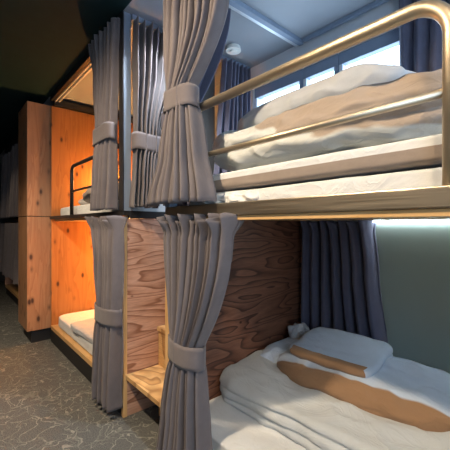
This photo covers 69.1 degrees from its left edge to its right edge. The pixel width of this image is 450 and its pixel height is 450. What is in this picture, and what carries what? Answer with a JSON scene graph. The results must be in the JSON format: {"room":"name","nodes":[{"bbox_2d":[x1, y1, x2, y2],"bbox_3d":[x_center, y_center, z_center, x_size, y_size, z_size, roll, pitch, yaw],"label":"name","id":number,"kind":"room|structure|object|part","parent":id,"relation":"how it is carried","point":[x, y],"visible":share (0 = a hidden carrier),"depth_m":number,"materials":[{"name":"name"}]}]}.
{"room":"dormitory","nodes":[
{"label":"dormitory","id":0,"kind":"room"},
{"bbox_2d":[0,163,17,280],"bbox_3d":[-5.778,-0.073,7.500,3.252,2.799,0.100,0,0,-41],"label":"wall","id":1,"kind":"structure","parent":0,"point":[2,277],"depth_m":7.82,"materials":[{"name":"grey paint"}]},
{"bbox_2d":[0,280,159,449],"bbox_3d":[-2.207,1.376,3.482,3.352,0.100,10.650,0,0,-41],"label":"floor","id":2,"kind":"structure","parent":0,"point":[46,403],"depth_m":2.36,"materials":[{"name":"carpet"}]},
{"bbox_2d":[4,133,17,304],"bbox_3d":[-2.864,-0.073,5.638,1.267,2.799,2.840,0,0,-41],"label":"bunk bed","id":3,"kind":"object","parent":2,"relation":"on","point":[11,289],"visible":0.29,"depth_m":5.87,"materials":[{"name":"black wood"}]},
{"bbox_2d":[0,144,17,218],"bbox_3d":[-3.315,-0.664,5.139,0.192,1.094,2.562,0,0,-41],"label":"curtain","id":4,"kind":"object","parent":3,"relation":"hanging from","point":[9,174],"visible":0.59,"depth_m":5.29,"materials":[{"name":"grey fabric"}]},
{"bbox_2d":[0,223,17,283],"bbox_3d":[-3.305,0.416,5.144,0.185,0.889,2.562,0,0,-41],"label":"curtain","id":5,"kind":"object","parent":3,"relation":"hanging from","point":[8,231],"visible":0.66,"depth_m":5.29,"materials":[{"name":"grey fabric"}]},
{"bbox_3d":[-3.774,0.552,6.709,1.232,1.192,0.030,0,0,-41],"label":"panel","id":6,"kind":"part","parent":3,"relation":"part of","materials":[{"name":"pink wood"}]},
{"bbox_2d":[18,101,81,342],"bbox_3d":[-2.066,-0.023,4.060,0.775,2.699,0.528,0,0,-41],"label":"wooden panel","id":7,"kind":"object","parent":2,"relation":"on","point":[34,119],"visible":0.45,"depth_m":3.71,"materials":[{"name":"brown wood"}]},
{"bbox_2d":[125,325,164,415],"bbox_3d":[-0.132,0.754,2.373,0.997,1.145,0.542,0,0,-41],"label":"staircase","id":8,"kind":"structure","parent":2,"relation":"on","point":[149,381],"depth_m":2.21,"materials":[{"name":"brown wood"}]},
{"bbox_2d":[50,11,249,417],"bbox_3d":[-0.886,-0.073,3.403,1.246,2.799,2.010,0,0,-41],"label":"bunk bed","id":9,"kind":"object","parent":2,"relation":"on","point":[72,273],"visible":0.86,"depth_m":2.83,"materials":[{"name":"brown wood"}]},
{"bbox_2d":[58,309,93,354],"bbox_3d":[-0.907,1.087,3.399,1.110,0.130,1.895,0,0,-41],"label":"mattress","id":10,"kind":"object","parent":9,"relation":"on","point":[65,320],"visible":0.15,"depth_m":3.51,"materials":[{"name":"white fabric"}]},
{"bbox_2d":[70,318,94,343],"bbox_3d":[-0.823,1.009,3.089,0.842,0.075,1.338,0,0,-45],"label":"blanket","id":11,"kind":"object","parent":10,"relation":"on","point":[85,328],"visible":0.12,"depth_m":3.12,"materials":[{"name":"grey fabric"}]},
{"bbox_3d":[-1.532,-0.088,4.155,1.230,2.549,0.026,0,0,-41],"label":"panel","id":12,"kind":"part","parent":9,"relation":"part of","materials":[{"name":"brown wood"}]},
{"bbox_3d":[-1.112,-0.343,2.753,0.033,0.488,1.204,0,0,-41],"label":"guard rail","id":13,"kind":"part","parent":9,"relation":"part of","materials":[{"name":"black metal"}]},
{"bbox_3d":[-1.107,-0.328,2.747,0.022,0.022,1.188,0,0,-41],"label":"rail","id":14,"kind":"part","parent":9,"relation":"part of","materials":[{"name":"black metal"}]},
{"bbox_2d":[88,17,119,210],"bbox_3d":[-0.931,-0.771,2.432,0.133,1.334,0.513,0,0,-41],"label":"curtain","id":15,"kind":"object","parent":9,"relation":"hanging from","point":[104,49],"visible":1,"depth_m":2.31,"materials":[{"name":"grey fabric"}]},
{"bbox_2d":[85,215,127,412],"bbox_3d":[-0.876,0.596,2.388,0.193,1.323,0.559,0,0,-41],"label":"curtain","id":16,"kind":"object","parent":9,"relation":"hanging from","point":[107,232],"visible":1,"depth_m":2.22,"materials":[{"name":"grey fabric"}]},
{"bbox_2d":[60,200,164,214],"bbox_3d":[-0.900,-0.139,3.405,1.090,0.128,1.894,0,0,-41],"label":"mattress","id":17,"kind":"object","parent":9,"relation":"on","point":[80,209],"visible":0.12,"depth_m":2.94,"materials":[{"name":"white fabric"}]},
{"bbox_2d":[78,198,89,204],"bbox_3d":[-1.435,-0.264,3.927,0.614,0.157,0.375,0,0,-41],"label":"pillow","id":18,"kind":"object","parent":17,"relation":"on","point":[81,201],"visible":0.06,"depth_m":3.67,"materials":[{"name":"white fabric"}]},
{"bbox_2d":[82,182,118,202],"bbox_3d":[-0.904,-0.284,3.120,0.696,0.184,1.226,0,0,-41],"label":"blanket","id":19,"kind":"object","parent":17,"relation":"on","point":[86,195],"visible":0.05,"depth_m":3.06,"materials":[{"name":"grey fabric"}]},
{"bbox_3d":[-0.693,-0.786,2.287,0.054,1.374,0.050,0,0,-41],"label":"corner post","id":20,"kind":"part","parent":9,"relation":"part of","materials":[{"name":"grey metal"}]},
{"bbox_3d":[-0.230,0.641,2.675,1.214,1.370,0.026,0,0,-41],"label":"panel","id":21,"kind":"part","parent":9,"relation":"part of","materials":[{"name":"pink wood"}]},
{"bbox_2d":[129,15,164,207],"bbox_3d":[-0.466,-0.772,2.383,0.176,1.311,0.477,0,0,45],"label":"curtain","id":22,"kind":"object","parent":9,"relation":"hanging from","point":[147,63],"visible":0.68,"depth_m":2.27,"materials":[{"name":"grey fabric"}]},
{"bbox_2d":[213,58,250,174],"bbox_3d":[0.074,-0.773,2.863,0.448,1.308,0.116,0,0,-41],"label":"curtain","id":23,"kind":"object","parent":9,"relation":"hanging from","point":[231,111],"visible":0.29,"depth_m":2.82,"materials":[{"name":"fabric"}]},
{"bbox_2d":[165,0,449,399],"bbox_3d":[0.795,-0.073,1.459,1.287,2.799,2.094,0,0,-41],"label":"bunk bed","id":24,"kind":"object","parent":2,"relation":"on","point":[262,298],"depth_m":1.65,"materials":[{"name":"brown wood"}]},
{"bbox_3d":[-0.300,0.641,1.823,0.045,1.370,0.058,0,0,-41],"label":"post","id":25,"kind":"part","parent":24,"relation":"part of","materials":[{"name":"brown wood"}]},
{"bbox_3d":[-0.300,-0.786,1.828,0.050,1.374,0.050,0,0,-41],"label":"corner post","id":26,"kind":"part","parent":24,"relation":"part of","materials":[{"name":"metal"}]},
{"bbox_2d":[147,0,228,205],"bbox_3d":[-0.154,-0.772,1.528,0.178,1.340,0.810,0,0,-41],"label":"curtain","id":27,"kind":"object","parent":24,"relation":"hanging from","point":[192,29],"visible":1,"depth_m":1.52,"materials":[{"name":"grey fabric"}]},
{"bbox_2d":[161,9,230,205],"bbox_3d":[-0.186,-0.778,2.072,0.486,1.330,0.139,0,0,-41],"label":"curtain","id":28,"kind":"object","parent":24,"relation":"hanging from","point":[209,74],"visible":0.06,"depth_m":2.12,"materials":[{"name":"fabric"}]},
{"bbox_2d":[156,212,243,449],"bbox_3d":[-0.152,0.615,1.570,0.542,1.338,0.218,0,0,44],"label":"curtain","id":29,"kind":"object","parent":24,"relation":"hanging from","point":[198,250],"visible":1,"depth_m":1.51,"materials":[{"name":"grey fabric"}]},
{"bbox_2d":[202,189,258,203],"bbox_3d":[0.047,-0.124,1.579,0.157,0.098,0.472,0,0,-41],"label":"sheet","id":30,"kind":"object","parent":24,"relation":"on","point":[251,195],"visible":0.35,"depth_m":1.47,"materials":[{"name":"white fabric"}]},
{"bbox_3d":[0.145,0.641,2.231,1.192,1.370,0.028,0,0,-41],"label":"panel","id":31,"kind":"part","parent":24,"relation":"part of","materials":[{"name":"brown wood"}]},
{"bbox_2d":[209,395,306,449],"bbox_3d":[0.798,1.091,1.446,1.097,0.129,1.965,0,0,-41],"label":"mattress","id":32,"kind":"object","parent":24,"relation":"on","point":[231,428],"visible":0.09,"depth_m":1.62,"materials":[{"name":"white fabric"}]},
{"bbox_2d":[219,349,449,449],"bbox_3d":[0.834,0.946,1.635,0.941,0.222,1.794,0,0,-41],"label":"duvet","id":33,"kind":"object","parent":32,"relation":"on","point":[255,386],"visible":0.49,"depth_m":1.57,"materials":[{"name":"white fabric"}]},
{"bbox_2d":[260,337,298,362],"bbox_3d":[0.432,0.863,2.230,0.446,0.138,0.258,0,0,-41],"label":"pillow","id":34,"kind":"object","parent":33,"relation":"on","point":[272,352],"visible":0.4,"depth_m":2.16,"materials":[{"name":"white fabric"}]},
{"bbox_2d":[288,323,309,338],"bbox_3d":[0.539,0.790,2.357,0.177,0.170,0.184,0,0,31],"label":"towel","id":35,"kind":"object","parent":33,"relation":"on","point":[296,331],"visible":0.61,"depth_m":2.31,"materials":[{"name":"grey fabric"}]},
{"bbox_2d":[289,327,392,377],"bbox_3d":[0.686,0.763,1.960,0.421,0.154,0.532,0,0,-41],"label":"pillow","id":36,"kind":"object","parent":33,"relation":"on","point":[349,353],"visible":0.84,"depth_m":1.88,"materials":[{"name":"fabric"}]},
{"bbox_2d":[277,348,449,431],"bbox_3d":[0.754,0.838,1.817,0.548,0.207,0.974,0,0,-41],"label":"blanket","id":37,"kind":"object","parent":33,"relation":"on","point":[405,391],"visible":0.58,"depth_m":1.61,"materials":[{"name":"brown fabric"}]},
{"bbox_3d":[0.613,0.641,2.624,0.030,1.370,0.050,0,0,-41],"label":"post","id":38,"kind":"part","parent":24,"relation":"part of","materials":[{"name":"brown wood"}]},
{"bbox_2d":[190,167,441,204],"bbox_3d":[0.787,-0.116,1.450,1.060,0.103,1.938,0,0,-41],"label":"mattress","id":39,"kind":"object","parent":24,"relation":"on","point":[431,177],"visible":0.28,"depth_m":1.06,"materials":[{"name":"white fabric"}]},
{"bbox_2d":[213,134,441,192],"bbox_3d":[0.781,-0.210,1.450,1.068,0.096,1.945,0,0,-41],"label":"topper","id":40,"kind":"object","parent":39,"relation":"on","point":[423,152],"visible":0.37,"depth_m":1.09,"materials":[{"name":"white fabric"}]},
{"bbox_2d":[212,69,441,170],"bbox_3d":[0.479,-0.366,1.480,0.609,0.274,1.378,0,0,-41],"label":"duvet","id":41,"kind":"object","parent":40,"relation":"on","point":[424,119],"visible":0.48,"depth_m":1.15,"materials":[{"name":"beige fabric"}]},
{"bbox_2d":[237,63,415,129],"bbox_3d":[0.462,-0.568,1.651,0.440,0.220,0.948,0,0,-39],"label":"pillow","id":42,"kind":"object","parent":41,"relation":"on","point":[348,79],"visible":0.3,"depth_m":1.36,"materials":[{"name":"grey fabric"}]},
{"bbox_3d":[0.143,-0.350,1.315,0.041,0.503,1.345,0,0,-41],"label":"guard rail","id":43,"kind":"part","parent":24,"relation":"part of","materials":[{"name":"metal"}]},
{"bbox_3d":[0.136,-0.338,1.323,0.025,0.025,1.325,0,0,-41],"label":"rail","id":44,"kind":"part","parent":24,"relation":"part of","materials":[{"name":"metal"}]},
{"bbox_2d":[300,220,388,343],"bbox_3d":[0.812,0.453,2.309,0.212,1.004,0.650,0,0,-41],"label":"curtain","id":45,"kind":"object","parent":24,"relation":"hanging from","point":[341,289],"visible":0.73,"depth_m":2.25,"materials":[{"name":"fabric"}]},
{"bbox_3d":[1.435,-0.026,1.667,0.041,0.016,1.465,0,0,-41],"label":"light strip","id":46,"kind":"part","parent":24,"relation":"part of","materials":[{"name":"white plastic"}]},
{"bbox_2d":[373,220,449,221],"bbox_3d":[1.436,-0.023,1.667,0.036,0.010,1.465,0,0,-41],"label":"light strip","id":47,"kind":"object","parent":24,"relation":"attached to","point":[373,220],"depth_m":1.99,"materials":[{"name":"white plastic"}]},
{"bbox_2d":[399,0,449,72],"bbox_3d":[1.187,-0.906,1.899,0.119,1.064,0.366,0,0,-41],"label":"curtain","id":48,"kind":"object","parent":24,"relation":"hanging from","point":[420,40],"visible":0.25,"depth_m":1.92,"materials":[{"name":"fabric"}]},
{"bbox_2d":[0,0,375,162],"bbox_3d":[-2.207,-1.522,3.482,3.352,0.100,10.650,0,0,-41],"label":"ceiling","id":49,"kind":"structure","parent":0,"point":[42,41],"depth_m":2.54,"materials":[{"name":"paint"}]},
{"bbox_2d":[226,43,240,54],"bbox_3d":[0.070,-1.451,2.709,0.124,0.043,0.124,0,0,-41],"label":"smoke detector","id":50,"kind":"object","parent":49,"relation":"attached to","point":[232,49],"visible":1,"depth_m":2.68,"materials":[{"name":"white plastic"}]},
{"bbox_2d":[161,0,449,222],"bbox_3d":[-0.967,-0.073,4.564,0.140,2.799,10.650,0,0,-41],"label":"wall","id":51,"kind":"structure","parent":0,"point":[391,6],"depth_m":2.50,"materials":[{"name":"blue paint"}]},
{"bbox_2d":[255,69,302,107],"bbox_3d":[0.474,-0.853,2.869,0.058,0.823,0.538,0,0,-41],"label":"window","id":52,"kind":"structure","parent":51,"relation":"in","point":[296,78],"depth_m":2.84,"materials":[{"name":"glass"}]},
{"bbox_2d":[303,54,338,86],"bbox_3d":[0.755,-0.853,2.547,0.058,0.823,0.309,0,0,-41],"label":"window","id":53,"kind":"structure","parent":51,"relation":"in","point":[330,64],"depth_m":2.53,"materials":[{"name":"glass"}]},
{"bbox_2d":[339,28,398,71],"bbox_3d":[1.144,-0.853,2.101,0.058,0.823,0.864,0,0,-41],"label":"window","id":54,"kind":"structure","parent":51,"relation":"in","point":[389,40],"depth_m":2.25,"materials":[{"name":"glass"}]},
{"bbox_2d":[375,223,449,373],"bbox_3d":[1.450,0.657,1.672,0.020,1.338,1.514,0,0,-41],"label":"wall","id":55,"kind":"structure","parent":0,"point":[414,258],"depth_m":1.98,"materials":[{"name":"grey paint"}]}
]}

